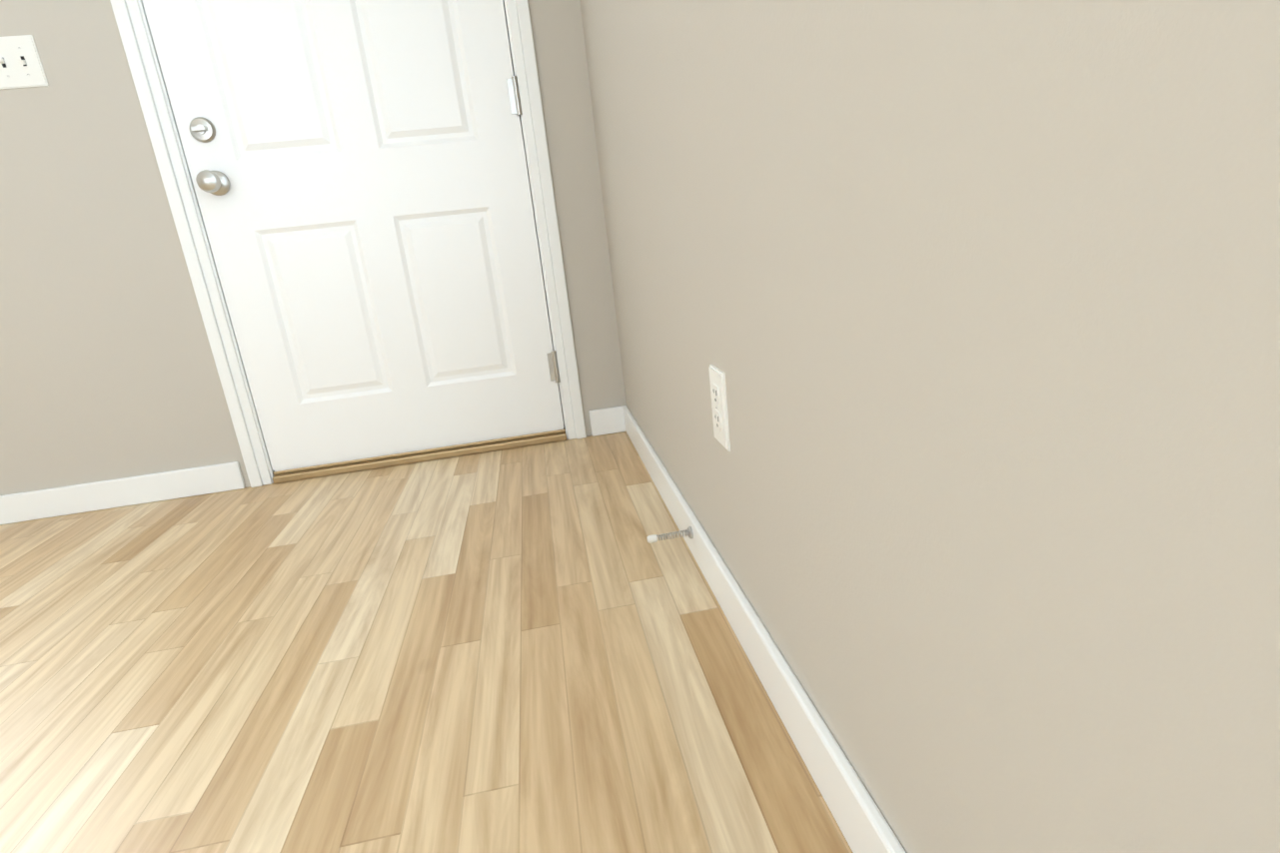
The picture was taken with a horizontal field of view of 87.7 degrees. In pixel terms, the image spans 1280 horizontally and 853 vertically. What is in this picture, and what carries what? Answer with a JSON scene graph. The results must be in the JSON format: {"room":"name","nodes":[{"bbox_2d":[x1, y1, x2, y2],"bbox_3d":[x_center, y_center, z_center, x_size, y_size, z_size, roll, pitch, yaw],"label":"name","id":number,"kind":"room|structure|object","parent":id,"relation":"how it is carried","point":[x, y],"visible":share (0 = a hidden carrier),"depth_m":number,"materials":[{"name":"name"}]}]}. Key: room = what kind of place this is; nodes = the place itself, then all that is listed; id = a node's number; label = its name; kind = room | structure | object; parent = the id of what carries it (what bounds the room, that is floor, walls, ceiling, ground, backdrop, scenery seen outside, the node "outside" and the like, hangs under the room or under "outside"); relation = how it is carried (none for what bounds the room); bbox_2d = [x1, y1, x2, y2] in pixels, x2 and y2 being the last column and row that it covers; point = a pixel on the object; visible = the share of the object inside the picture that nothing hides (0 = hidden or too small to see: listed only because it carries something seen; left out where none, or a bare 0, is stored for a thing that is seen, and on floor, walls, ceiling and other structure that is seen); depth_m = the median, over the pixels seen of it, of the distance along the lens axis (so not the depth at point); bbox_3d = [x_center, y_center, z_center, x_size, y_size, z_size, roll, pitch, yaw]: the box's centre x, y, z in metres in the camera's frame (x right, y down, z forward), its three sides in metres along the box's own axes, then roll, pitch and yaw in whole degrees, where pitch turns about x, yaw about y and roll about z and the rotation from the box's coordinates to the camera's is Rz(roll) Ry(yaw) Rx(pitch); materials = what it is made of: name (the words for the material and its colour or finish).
{"room":"entryway","nodes":[
{"label":"entryway","id":0,"kind":"room"},
{"bbox_2d":[0,0,626,495],"bbox_3d":[-2.095,-0.867,1.638,4.164,2.410,0.120,-8,16,-7],"label":"wall","id":1,"kind":"structure","parent":0,"point":[108,370],"depth_m":1.84,"materials":[{"name":"beige paint"}]},
{"bbox_2d":[0,34,48,89],"bbox_3d":[-1.554,-0.904,1.650,0.116,0.115,0.017,-8,16,-7],"label":"light switch","id":2,"kind":"object","parent":1,"relation":"attached to","point":[21,65],"visible":1,"depth_m":1.66,"materials":[{"name":"white plastic"}]},
{"bbox_2d":[0,405,626,524],"bbox_3d":[-2.021,0.268,1.894,4.044,0.085,0.014,-8,16,-7],"label":"baseboard","id":3,"kind":"structure","parent":1,"relation":"attached to","point":[93,497],"depth_m":1.96,"materials":[{"name":"white wood"}]},
{"bbox_2d":[109,0,586,487],"bbox_3d":[-0.791,-0.885,1.851,1.021,2.052,0.136,-8,16,-7],"label":"door frame","id":4,"kind":"structure","parent":1,"relation":"attached to","point":[141,60],"depth_m":1.87,"materials":[{"name":"white wood"}]},
{"bbox_2d":[141,0,564,471],"bbox_3d":[-0.774,-0.853,1.796,0.898,1.953,0.117,-8,16,-7],"label":"entry door","id":5,"kind":"structure","parent":1,"relation":"in","point":[358,169],"depth_m":1.88,"materials":[{"name":"white wood"}]},
{"bbox_2d":[272,424,566,483],"bbox_3d":[-0.685,0.076,2.136,0.895,0.034,0.132,-8,16,-7],"label":"door sill","id":6,"kind":"structure","parent":1,"relation":"attached to","point":[286,476],"depth_m":2.08,"materials":[{"name":"beige wood"}]},
{"bbox_2d":[0,431,852,852],"bbox_3d":[-2.235,1.033,-0.292,5.494,0.100,4.740,-8,16,-7],"label":"floor","id":7,"kind":"structure","parent":0,"point":[530,649],"depth_m":1.03,"materials":[{"name":"laminate"}]},
{"bbox_2d":[580,0,1279,852],"bbox_3d":[0.229,-0.620,-0.068,0.120,2.410,4.020,-8,16,-7],"label":"wall","id":8,"kind":"structure","parent":0,"point":[970,308],"depth_m":0.39,"materials":[{"name":"beige paint"}]},
{"bbox_2d":[708,364,730,451],"bbox_3d":[0.115,-0.028,0.972,0.008,0.115,0.070,-8,16,-7],"label":"electrical outlet","id":9,"kind":"object","parent":8,"relation":"attached to","point":[719,405],"visible":1,"depth_m":0.96,"materials":[{"name":"white plastic"}]},
{"bbox_2d":[623,406,905,852],"bbox_3d":[0.276,0.485,0.300,0.014,0.085,3.886,-8,16,-7],"label":"baseboard","id":10,"kind":"structure","parent":8,"relation":"attached to","point":[863,825],"depth_m":0.82,"materials":[{"name":"white wood"}]},
{"bbox_2d":[647,525,693,543],"bbox_3d":[0.057,0.208,1.267,0.089,0.024,0.024,-8,16,-7],"label":"door stop","id":11,"kind":"object","parent":10,"relation":"attached to","point":[651,539],"visible":1,"depth_m":1.26,"materials":[{"name":"silver metal"}]}
]}

